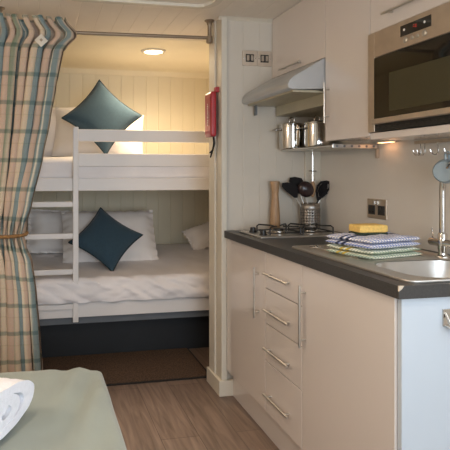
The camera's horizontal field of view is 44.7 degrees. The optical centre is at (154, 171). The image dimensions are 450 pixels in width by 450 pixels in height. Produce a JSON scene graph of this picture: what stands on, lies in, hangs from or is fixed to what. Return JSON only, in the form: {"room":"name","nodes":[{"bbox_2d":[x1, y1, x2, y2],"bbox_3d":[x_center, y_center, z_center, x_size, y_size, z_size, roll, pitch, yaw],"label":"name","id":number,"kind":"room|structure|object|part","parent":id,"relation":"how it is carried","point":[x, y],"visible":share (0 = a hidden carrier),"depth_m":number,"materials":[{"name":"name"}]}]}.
{"room":"camper van interior","nodes":[
{"label":"camper van interior","id":0,"kind":"room"},
{"bbox_2d":[25,73,208,243],"bbox_3d":[-0.806,0.185,4.429,2.860,2.070,0.100,0,0,-12],"label":"wall","id":1,"kind":"structure","parent":0,"point":[165,103],"depth_m":4.55,"materials":[{"name":"beige wood"}]},
{"bbox_2d":[59,67,208,77],"bbox_3d":[-0.789,-0.828,4.351,2.860,0.045,0.060,0,0,-12],"label":"trim","id":2,"kind":"structure","parent":1,"relation":"attached to","point":[78,70],"depth_m":4.49,"materials":[{"name":"beige wood"}]},
{"bbox_2d":[0,0,301,72],"bbox_3d":[-0.154,-0.878,1.450,3.100,0.064,6.300,0,0,-12],"label":"ceiling","id":3,"kind":"structure","parent":0,"point":[82,16],"depth_m":3.15,"materials":[{"name":"beige paint"}]},
{"bbox_2d":[0,6,213,43],"bbox_3d":[-0.294,-0.785,2.902,1.288,0.130,0.056,0,0,-12],"label":"curtain rod","id":4,"kind":"object","parent":3,"relation":"attached to","point":[209,39],"visible":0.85,"depth_m":2.96,"materials":[{"name":"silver metal"}]},
{"bbox_2d":[0,13,76,372],"bbox_3d":[-0.666,0.203,2.761,0.532,1.995,0.120,0,0,-11],"label":"plaid curtain","id":5,"kind":"object","parent":4,"relation":"hanging from","point":[31,51],"visible":0.86,"depth_m":2.73,"materials":[{"name":"fabric"}]},
{"bbox_2d":[72,0,222,8],"bbox_3d":[0.024,-0.837,2.321,0.710,0.026,0.730,0,0,-12],"label":"roof hatch","id":6,"kind":"object","parent":3,"relation":"attached to","point":[188,4],"visible":1,"depth_m":2.65,"materials":[{"name":"white plastic"}]},
{"bbox_3d":[0.026,-0.844,2.324,0.635,0.012,0.655,0,0,-12],"label":"panel","id":7,"kind":"part","parent":6,"relation":"part of","materials":[{"name":"white plastic"}]},
{"bbox_2d":[141,48,165,54],"bbox_3d":[-0.007,-0.840,3.771,0.175,0.012,0.175,0,0,-12],"label":"recessed light","id":8,"kind":"object","parent":3,"relation":"in","point":[152,51],"visible":1,"depth_m":3.75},
{"bbox_2d":[107,347,278,449],"bbox_3d":[-0.154,1.245,1.450,3.100,0.050,6.300,0,0,-12],"label":"floor","id":9,"kind":"structure","parent":0,"point":[188,414],"depth_m":2.66,"materials":[{"name":"brown wood"}]},
{"bbox_2d":[0,367,126,449],"bbox_3d":[-0.726,0.961,0.890,1.532,0.518,2.007,0,0,-12],"label":"double bed","id":10,"kind":"object","parent":9,"relation":"on","point":[72,409],"visible":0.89,"depth_m":1.59,"materials":[{"name":"sage green cloth"},{"name":"white linen"}]},
{"bbox_2d":[0,378,33,439],"bbox_3d":[-0.594,0.638,1.502,0.422,0.129,0.300,0,0,14],"label":"rolled towel","id":11,"kind":"object","parent":10,"relation":"on","point":[16,395],"visible":1,"depth_m":1.48,"materials":[{"name":"white fabric"}]},
{"bbox_2d":[25,127,208,357],"bbox_3d":[-0.259,0.468,3.972,1.980,1.505,1.022,0,0,-12],"label":"bunk bed","id":12,"kind":"object","parent":9,"relation":"on","point":[68,329],"visible":0.49,"depth_m":3.54,"materials":[{"name":"white paint"}]},
{"bbox_2d":[39,157,208,177],"bbox_3d":[-0.264,-0.013,3.992,1.978,0.193,0.982,0,0,-12],"label":"mattress","id":13,"kind":"object","parent":12,"relation":"on","point":[52,167],"visible":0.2,"depth_m":3.50,"materials":[{"name":"white fabric"}]},
{"bbox_2d":[44,107,75,156],"bbox_3d":[-0.701,-0.300,4.125,0.521,0.433,0.214,0,0,-12],"label":"pillow","id":14,"kind":"object","parent":13,"relation":"on","point":[49,146],"visible":0.09,"depth_m":4.02,"materials":[{"name":"white fabric"}]},
{"bbox_2d":[52,107,143,156],"bbox_3d":[-0.416,-0.281,4.085,0.706,0.420,0.247,0,0,-12],"label":"pillow","id":15,"kind":"object","parent":13,"relation":"on","point":[63,142],"visible":0.39,"depth_m":3.98,"materials":[{"name":"white fabric"}]},
{"bbox_2d":[61,79,142,153],"bbox_3d":[-0.368,-0.392,3.837,0.580,0.560,0.191,0,0,-12],"label":"cushion","id":16,"kind":"object","parent":13,"relation":"on","point":[101,110],"visible":0.8,"depth_m":3.78,"materials":[{"name":"teal fabric"}]},
{"bbox_3d":[-0.191,1.067,3.650,1.980,0.305,0.020,0,0,-12],"label":"panel","id":17,"kind":"part","parent":12,"relation":"part of","materials":[{"name":"black wood"}]},
{"bbox_3d":[0.162,-0.234,3.574,1.322,0.077,0.025,0,0,-12],"label":"guard rail","id":18,"kind":"part","parent":12,"relation":"part of","materials":[{"name":"white paint"}]},
{"bbox_3d":[0.162,-0.076,3.574,1.322,0.083,0.025,0,0,-12],"label":"guard rail","id":19,"kind":"part","parent":12,"relation":"part of","materials":[{"name":"white paint"}]},
{"bbox_3d":[-0.260,0.755,3.979,1.968,0.145,1.002,0,0,-12],"label":"mattress","id":20,"kind":"object","parent":12,"relation":"on","visible":0},
{"bbox_2d":[30,243,208,304],"bbox_3d":[-0.253,0.719,3.942,1.942,0.228,1.027,0,0,-12],"label":"duvet","id":21,"kind":"object","parent":20,"relation":"on","point":[180,271],"visible":0.56,"depth_m":3.53,"materials":[{"name":"white fabric"}]},
{"bbox_2d":[26,209,94,252],"bbox_3d":[-0.676,0.460,4.152,0.617,0.365,0.172,0,0,-12],"label":"pillow","id":22,"kind":"object","parent":21,"relation":"on","point":[40,221],"visible":0.33,"depth_m":4.08,"materials":[{"name":"white fabric"}]},
{"bbox_2d":[68,207,142,270],"bbox_3d":[-0.335,0.463,3.752,0.459,0.421,0.273,0,0,15],"label":"cushion","id":23,"kind":"object","parent":21,"relation":"on","point":[106,239],"visible":0.97,"depth_m":3.69,"materials":[{"name":"teal fabric"}]},
{"bbox_2d":[61,210,158,262],"bbox_3d":[-0.333,0.474,4.006,0.700,0.368,0.310,0,0,-12],"label":"pillow","id":24,"kind":"object","parent":21,"relation":"on","point":[140,221],"visible":0.49,"depth_m":3.96,"materials":[{"name":"white fabric"}]},
{"bbox_2d":[182,222,208,249],"bbox_3d":[0.419,0.520,4.434,0.362,0.254,0.193,0,0,-30],"label":"pillow","id":25,"kind":"object","parent":21,"relation":"on","point":[197,236],"visible":0.63,"depth_m":4.35,"materials":[{"name":"white fabric"}]},
{"bbox_2d":[42,348,206,385],"bbox_3d":[-0.355,1.214,3.327,1.309,0.009,0.533,0,0,-12],"label":"door mat","id":26,"kind":"object","parent":9,"relation":"on","point":[136,367],"visible":0.47,"depth_m":3.38,"materials":[{"name":"brown carpet"}]},
{"bbox_2d":[207,367,232,396],"bbox_3d":[0.374,1.177,3.049,0.094,0.085,0.230,0,0,-12],"label":"baseboard","id":27,"kind":"structure","parent":9,"relation":"on","point":[222,388],"depth_m":2.94,"materials":[{"name":"white wood"}]},
{"bbox_2d":[227,239,265,409],"bbox_3d":[0.704,0.720,2.746,0.584,0.720,0.515,0,0,-12],"label":"base cabinet","id":28,"kind":"object","parent":9,"relation":"on","point":[246,287],"visible":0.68,"depth_m":2.67,"materials":[{"name":"laminate"}]},
{"bbox_3d":[0.471,0.560,2.507,0.030,0.236,0.010,0,0,-12],"label":"handle","id":29,"kind":"part","parent":28,"relation":"part of","materials":[{"name":"metal"}]},
{"bbox_2d":[233,377,301,449],"bbox_3d":[0.583,1.151,2.251,0.015,0.139,1.418,0,0,-12],"label":"plinth","id":30,"kind":"object","parent":9,"relation":"on","point":[280,438],"visible":0.62,"depth_m":2.54,"materials":[{"name":"beige wood"}]},
{"bbox_2d":[262,252,301,448],"bbox_3d":[0.793,0.720,2.325,0.584,0.720,0.346,0,0,-12],"label":"drawers","id":31,"kind":"object","parent":9,"relation":"on","point":[283,357],"visible":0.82,"depth_m":2.25,"materials":[{"name":"laminate"}]},
{"bbox_3d":[0.517,0.784,2.290,0.030,0.010,0.235,0,0,-12],"label":"handle","id":32,"kind":"part","parent":31,"relation":"part of","materials":[{"name":"metal"}]},
{"bbox_3d":[0.517,0.989,2.290,0.030,0.010,0.235,0,0,-12],"label":"handle","id":33,"kind":"part","parent":31,"relation":"part of","materials":[{"name":"metal"}]},
{"bbox_3d":[0.517,0.614,2.290,0.030,0.010,0.235,0,0,-12],"label":"handle","id":34,"kind":"part","parent":31,"relation":"part of","materials":[{"name":"metal"}]},
{"bbox_3d":[0.517,0.452,2.290,0.030,0.010,0.235,0,0,-12],"label":"handle","id":35,"kind":"part","parent":31,"relation":"part of","materials":[{"name":"metal"}]},
{"bbox_3d":[0.545,0.967,2.273,0.018,0.227,0.346,0,0,-12],"label":"drawer","id":36,"kind":"part","parent":31,"relation":"part of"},
{"bbox_3d":[0.545,0.766,2.273,0.018,0.166,0.346,0,0,-12],"label":"drawer","id":37,"kind":"part","parent":31,"relation":"part of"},
{"bbox_3d":[0.545,0.602,2.273,0.018,0.154,0.346,0,0,-12],"label":"drawer","id":38,"kind":"part","parent":31,"relation":"part of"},
{"bbox_3d":[0.545,0.441,2.273,0.018,0.161,0.346,0,0,-12],"label":"drawer","id":39,"kind":"part","parent":31,"relation":"part of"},
{"bbox_2d":[298,265,449,449],"bbox_3d":[0.892,0.789,1.868,0.589,0.862,0.581,0,0,-12],"label":"base cabinet","id":40,"kind":"object","parent":9,"relation":"on","point":[376,365],"visible":0.77,"depth_m":1.66,"materials":[{"name":"laminate"}]},
{"bbox_3d":[0.565,0.553,2.067,0.030,0.240,0.010,0,0,-12],"label":"handle","id":41,"kind":"part","parent":40,"relation":"part of","materials":[{"name":"metal"}]},
{"bbox_2d":[224,230,449,299],"bbox_3d":[0.814,0.339,2.290,0.574,0.038,1.468,0,0,-12],"label":"countertop","id":42,"kind":"structure","parent":40,"relation":"on","point":[280,247],"depth_m":1.85,"materials":[{"name":"black laminate"}]},
{"bbox_2d":[270,181,279,228],"bbox_3d":[0.662,0.185,2.964,0.057,0.270,0.057,0,0,-12],"label":"pepper mill","id":43,"kind":"object","parent":42,"relation":"on","point":[275,209],"visible":0.9,"depth_m":2.94,"materials":[{"name":"brown wood"}]},
{"bbox_2d":[239,222,337,238],"bbox_3d":[0.707,0.294,2.775,0.465,0.051,0.295,0,0,-12],"label":"gas hob","id":44,"kind":"object","parent":42,"relation":"in","point":[305,232],"visible":0.99,"depth_m":2.73,"materials":[{"name":"metal"}]},
{"bbox_3d":[0.508,0.298,2.786,0.038,0.026,0.038,0,0,-12],"label":"knob","id":45,"kind":"part","parent":44,"relation":"part of","materials":[{"name":"black plastic"}]},
{"bbox_3d":[0.535,0.298,2.659,0.038,0.026,0.038,0,0,-12],"label":"knob","id":46,"kind":"part","parent":44,"relation":"part of","materials":[{"name":"black plastic"}]},
{"bbox_3d":[0.632,0.303,2.756,0.110,0.016,0.110,0,0,-12],"label":"burner","id":47,"kind":"part","parent":44,"relation":"part of","materials":[{"name":"silver metal"}]},
{"bbox_3d":[0.707,0.316,2.775,0.465,0.009,0.295,0,0,-12],"label":"plate","id":48,"kind":"part","parent":44,"relation":"part of","materials":[{"name":"metal"}]},
{"bbox_3d":[0.807,0.303,2.798,0.124,0.016,0.124,0,0,-12],"label":"burner","id":49,"kind":"part","parent":44,"relation":"part of","materials":[{"name":"silver metal"}]},
{"bbox_2d":[300,203,320,227],"bbox_3d":[0.861,0.246,2.989,0.112,0.148,0.112,0,0,-12],"label":"utensil holder","id":50,"kind":"object","parent":42,"relation":"on","point":[314,208],"visible":0.78,"depth_m":2.94,"materials":[{"name":"metal"}]},
{"bbox_2d":[282,182,306,216],"bbox_3d":[0.792,0.184,2.978,0.187,0.256,0.014,0,0,-8],"label":"spatula","id":51,"kind":"object","parent":50,"relation":"in","point":[291,188],"visible":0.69,"depth_m":2.97,"materials":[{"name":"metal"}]},
{"bbox_2d":[289,177,309,224],"bbox_3d":[0.810,0.169,3.006,0.125,0.284,0.010,0,0,5],"label":"serving spoon","id":52,"kind":"object","parent":50,"relation":"in","point":[296,180],"visible":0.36,"depth_m":3.01,"materials":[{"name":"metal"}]},
{"bbox_2d":[298,181,313,222],"bbox_3d":[0.834,0.180,2.963,0.092,0.261,0.035,0,0,-6],"label":"ladle","id":53,"kind":"object","parent":50,"relation":"in","point":[305,189],"visible":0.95,"depth_m":2.95,"materials":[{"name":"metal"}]},
{"bbox_2d":[306,180,328,224],"bbox_3d":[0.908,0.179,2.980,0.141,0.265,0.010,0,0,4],"label":"slotted spatula","id":54,"kind":"object","parent":50,"relation":"in","point":[326,182],"visible":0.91,"depth_m":2.98,"materials":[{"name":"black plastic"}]},
{"bbox_2d":[292,245,449,282],"bbox_3d":[0.878,0.381,1.970,0.466,0.149,0.771,0,0,-12],"label":"sink","id":55,"kind":"object","parent":42,"relation":"in","point":[425,267],"visible":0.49,"depth_m":1.93,"materials":[{"name":"metal"}]},
{"bbox_2d":[326,244,421,258],"bbox_3d":[0.835,0.291,2.063,0.265,0.045,0.235,0,0,-26],"label":"tea towel","id":56,"kind":"object","parent":55,"relation":"on","point":[385,253],"visible":0.7,"depth_m":1.98,"materials":[{"name":"green fabric"}]},
{"bbox_2d":[326,232,420,248],"bbox_3d":[0.832,0.253,2.065,0.262,0.050,0.232,0,0,-26],"label":"tea towel","id":57,"kind":"object","parent":56,"relation":"on","point":[392,240],"visible":0.92,"depth_m":1.99,"materials":[{"name":"blue fabric"}]},
{"bbox_2d":[349,223,387,234],"bbox_3d":[0.825,0.221,2.087,0.121,0.039,0.081,0,0,-12],"label":"sponge","id":58,"kind":"object","parent":57,"relation":"on","point":[364,228],"visible":1,"depth_m":2.05,"materials":[{"name":"yellow plastic"}]},
{"bbox_3d":[0.936,0.386,1.783,0.358,0.140,0.310,0,0,-12],"label":"bowl","id":59,"kind":"part","parent":55,"relation":"part of","materials":[{"name":"metal"}]},
{"bbox_2d":[428,161,449,257],"bbox_3d":[1.073,0.135,1.938,0.054,0.362,0.237,0,0,-6],"label":"mixer tap","id":60,"kind":"object","parent":42,"relation":"on","point":[442,242],"visible":0.92,"depth_m":1.99,"materials":[{"name":"silver metal"}]},
{"bbox_3d":[1.067,0.094,1.915,0.023,0.281,0.193,0,0,0],"label":"spout","id":61,"kind":"part","parent":60,"relation":"part of","materials":[{"name":"silver metal"}]},
{"bbox_3d":[0.640,0.720,1.826,0.018,0.720,0.559,0,0,-12],"label":"door","id":62,"kind":"part","parent":40,"relation":"part of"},
{"bbox_3d":[0.969,0.789,1.597,0.552,0.862,0.019,0,0,-12],"label":"panel","id":63,"kind":"part","parent":40,"relation":"part of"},
{"bbox_2d":[442,309,449,328],"bbox_3d":[0.853,0.425,1.546,0.040,0.059,0.033,0,0,-12],"label":"wall hook","id":64,"kind":"object","parent":40,"relation":"attached to","point":[445,312],"visible":1,"depth_m":1.55,"materials":[{"name":"silver metal"}]},
{"bbox_2d":[227,21,318,379],"bbox_3d":[0.639,0.185,3.110,0.579,2.070,0.180,0,0,-12],"label":"wall partition","id":65,"kind":"structure","parent":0,"point":[255,159],"depth_m":3.00,"materials":[{"name":"white paint"}]},
{"bbox_2d":[205,87,218,157],"bbox_3d":[0.319,-0.274,3.027,0.056,0.391,0.120,0,0,-12],"label":"fire extinguisher","id":66,"kind":"object","parent":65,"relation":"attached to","point":[210,98],"visible":1,"depth_m":2.98,"materials":[{"name":"red metal"}]},
{"bbox_2d":[209,17,226,379],"bbox_3d":[0.352,0.185,3.044,0.032,2.070,0.201,0,0,-17],"label":"trim","id":67,"kind":"structure","parent":65,"relation":"attached to","point":[218,48],"depth_m":3.01,"materials":[{"name":"beige wood"}]},
{"bbox_2d":[218,16,272,22],"bbox_3d":[0.596,-0.841,2.998,0.500,0.018,0.022,0,0,-12],"label":"trim","id":68,"kind":"structure","parent":65,"relation":"attached to","point":[229,18],"depth_m":2.98,"materials":[{"name":"beige wood"}]},
{"bbox_2d":[242,50,256,65],"bbox_3d":[0.527,-0.630,2.991,0.084,0.084,0.017,0,0,-12],"label":"light switch","id":69,"kind":"object","parent":65,"relation":"attached to","point":[249,58],"visible":1,"depth_m":2.99,"materials":[{"name":"metal"}]},
{"bbox_2d":[257,51,270,66],"bbox_3d":[0.612,-0.630,3.009,0.084,0.084,0.017,0,0,-12],"label":"light switch","id":70,"kind":"object","parent":65,"relation":"attached to","point":[263,57],"visible":1,"depth_m":3.00,"materials":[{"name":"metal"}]},
{"bbox_2d":[304,152,320,227],"bbox_3d":[0.896,0.020,3.064,0.095,0.600,0.017,0,0,-12],"label":"trim","id":71,"kind":"structure","parent":65,"relation":"attached to","point":[307,155],"depth_m":3.06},
{"bbox_2d":[320,117,449,253],"bbox_3d":[1.269,0.185,1.777,0.100,2.070,6.150,0,0,-12],"label":"wall","id":72,"kind":"structure","parent":0,"point":[406,180],"depth_m":2.47,"materials":[{"name":"beige paint"}]},
{"bbox_2d":[272,0,324,78],"bbox_3d":[0.843,-0.685,2.764,0.314,0.326,0.572,0,0,-12],"label":"upper cabinet","id":73,"kind":"object","parent":72,"relation":"attached to","point":[298,34],"visible":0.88,"depth_m":2.71,"materials":[{"name":"laminate"}]},
{"bbox_2d":[242,58,324,116],"bbox_3d":[0.766,-0.415,2.749,0.462,0.210,0.570,0,0,-12],"label":"hood","id":74,"kind":"object","parent":73,"relation":"attached to","point":[298,92],"visible":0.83,"depth_m":2.61,"materials":[{"name":"silver metal"}]},
{"bbox_3d":[0.554,-0.341,2.957,0.010,0.062,0.025,0,0,-12],"label":"support leg","id":75,"kind":"part","parent":74,"relation":"part of","materials":[{"name":"grey plastic"}]},
{"bbox_3d":[0.757,-0.368,2.747,0.380,0.010,0.540,0,0,-12],"label":"underside panel","id":76,"kind":"part","parent":74,"relation":"part of","materials":[{"name":"grey metal"}]},
{"bbox_3d":[0.695,-0.545,2.769,0.027,0.010,0.230,0,0,-12],"label":"handle","id":77,"kind":"part","parent":73,"relation":"part of","materials":[{"name":"metal"}]},
{"bbox_2d":[281,144,378,157],"bbox_3d":[0.880,-0.098,2.777,0.242,0.066,0.547,0,0,-12],"label":"shelf","id":78,"kind":"object","parent":72,"relation":"attached to","point":[334,147],"visible":1,"depth_m":2.55,"materials":[{"name":"metal"}]},
{"bbox_2d":[272,117,303,148],"bbox_3d":[0.751,-0.213,2.955,0.195,0.175,0.142,0,0,31],"label":"saucepan","id":79,"kind":"object","parent":78,"relation":"on","point":[290,137],"visible":0.82,"depth_m":2.90,"materials":[{"name":"silver metal"}]},
{"bbox_3d":[0.751,-0.264,2.955,0.140,0.017,0.140,0,0,-12],"label":"lid","id":80,"kind":"part","parent":79,"relation":"part of","materials":[{"name":"silver metal"}]},
{"bbox_3d":[0.767,-0.121,2.758,0.012,0.012,0.538,0,0,-12],"label":"rail","id":81,"kind":"part","parent":78,"relation":"part of","materials":[{"name":"silver metal"}]},
{"bbox_2d":[309,152,316,196],"bbox_3d":[0.875,0.015,2.986,0.044,0.250,0.032,0,0,-12],"label":"pole","id":82,"kind":"object","parent":78,"relation":"hanging from","point":[312,170],"visible":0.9,"depth_m":2.98,"materials":[{"name":"silver metal"}]},
{"bbox_3d":[0.875,0.095,2.986,0.032,0.090,0.032,0,0,-12],"label":"handle","id":83,"kind":"part","parent":82,"relation":"part of","materials":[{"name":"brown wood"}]},
{"bbox_2d":[297,115,329,146],"bbox_3d":[0.855,-0.213,2.839,0.193,0.175,0.138,0,0,30],"label":"saucepan","id":84,"kind":"object","parent":78,"relation":"on","point":[314,131],"visible":0.63,"depth_m":2.78,"materials":[{"name":"silver metal"}]},
{"bbox_3d":[0.855,-0.264,2.839,0.136,0.017,0.136,0,0,-12],"label":"lid","id":85,"kind":"part","parent":84,"relation":"part of","materials":[{"name":"silver metal"}]},
{"bbox_3d":[0.934,-0.120,2.514,0.234,0.022,0.008,0,0,-12],"label":"rail","id":86,"kind":"part","parent":78,"relation":"part of","materials":[{"name":"metal"}]},
{"bbox_2d":[323,0,382,140],"bbox_3d":[0.937,-0.494,2.315,0.316,0.708,0.338,0,0,-12],"label":"upper cabinet","id":87,"kind":"object","parent":72,"relation":"attached to","point":[347,22],"visible":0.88,"depth_m":2.29,"materials":[{"name":"laminate"}]},
{"bbox_3d":[0.769,-0.310,2.417,0.029,0.180,0.008,0,0,-12],"label":"handle","id":88,"kind":"part","parent":87,"relation":"part of","materials":[{"name":"metal"}]},
{"bbox_2d":[367,198,386,219],"bbox_3d":[1.048,0.174,2.550,0.011,0.092,0.146,0,0,-12],"label":"double socket","id":89,"kind":"object","parent":72,"relation":"attached to","point":[376,208],"visible":1,"depth_m":2.54,"materials":[{"name":"metal"}]},
{"bbox_2d":[368,205,374,214],"bbox_3d":[1.040,0.180,2.586,0.002,0.044,0.052,0,0,-12],"label":"outlet","id":90,"kind":"object","parent":89,"relation":"attached to","point":[371,208],"depth_m":2.59,"materials":[{"name":"black plastic"}]},
{"bbox_2d":[378,206,384,215],"bbox_3d":[1.055,0.180,2.514,0.002,0.044,0.052,0,0,-12],"label":"outlet","id":91,"kind":"object","parent":89,"relation":"attached to","point":[381,209],"depth_m":2.51,"materials":[{"name":"black plastic"}]},
{"bbox_2d":[370,0,449,155],"bbox_3d":[1.036,-0.456,1.847,0.317,0.784,0.613,0,0,-12],"label":"upper cabinet","id":92,"kind":"object","parent":72,"relation":"attached to","point":[384,14],"depth_m":1.97,"materials":[{"name":"laminate"}]},
{"bbox_2d":[376,140,395,142],"bbox_3d":[1.047,-0.139,2.440,0.030,0.014,0.100,0,0,-12],"label":"light","id":93,"kind":"object","parent":92,"relation":"attached to","point":[383,141],"visible":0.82,"depth_m":2.43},
{"bbox_3d":[0.890,-0.588,1.845,0.030,0.010,0.340,0,0,-12],"label":"handle","id":94,"kind":"part","parent":92,"relation":"part of","materials":[{"name":"metal"}]},
{"bbox_2d":[368,1,449,132],"bbox_3d":[1.018,-0.345,1.844,0.303,0.382,0.608,0,0,-12],"label":"microwave","id":95,"kind":"object","parent":92,"relation":"in","point":[409,59],"visible":0.99,"depth_m":1.86,"materials":[{"name":"silver metal"}]},
{"bbox_3d":[0.876,-0.190,1.851,0.024,0.020,0.410,0,0,-12],"label":"handle","id":96,"kind":"part","parent":95,"relation":"part of","materials":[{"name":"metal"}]},
{"bbox_3d":[0.909,-0.316,1.801,0.019,0.240,0.559,0,0,-12],"label":"door","id":97,"kind":"part","parent":95,"relation":"part of","materials":[{"name":"black glass"}]},
{"bbox_3d":[1.042,-0.344,1.849,0.255,0.371,0.602,0,0,-12],"label":"casing","id":98,"kind":"part","parent":95,"relation":"part of","materials":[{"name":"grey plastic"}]},
{"bbox_3d":[0.919,-0.694,1.822,0.018,0.308,0.613,0,0,-12],"label":"door","id":99,"kind":"part","parent":92,"relation":"part of","materials":[{"name":"beige wood"}]},
{"bbox_3d":[0.919,-0.139,1.822,0.018,0.026,0.613,0,0,-12],"label":"rail","id":100,"kind":"part","parent":92,"relation":"part of","materials":[{"name":"beige wood"}]},
{"bbox_3d":[1.085,-0.094,1.924,0.035,0.060,0.475,0,0,-12],"label":"hook rail","id":101,"kind":"part","parent":92,"relation":"part of","materials":[{"name":"silver metal"}]},
{"bbox_3d":[1.094,-0.117,1.926,0.016,0.013,0.475,0,0,-12],"label":"rail","id":102,"kind":"part","parent":92,"relation":"part of","materials":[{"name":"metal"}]},
{"bbox_2d":[432,151,449,183],"bbox_3d":[1.082,-0.018,1.993,0.094,0.121,0.092,0,0,44],"label":"mug","id":103,"kind":"object","parent":92,"relation":"hanging from","point":[441,174],"visible":0.98,"depth_m":1.97,"materials":[{"name":"blue ceramic"}]},
{"bbox_3d":[1.078,-0.062,1.989,0.010,0.033,0.056,0,0,44],"label":"handle","id":104,"kind":"part","parent":103,"relation":"part of","materials":[{"name":"blue ceramic"}]}
]}

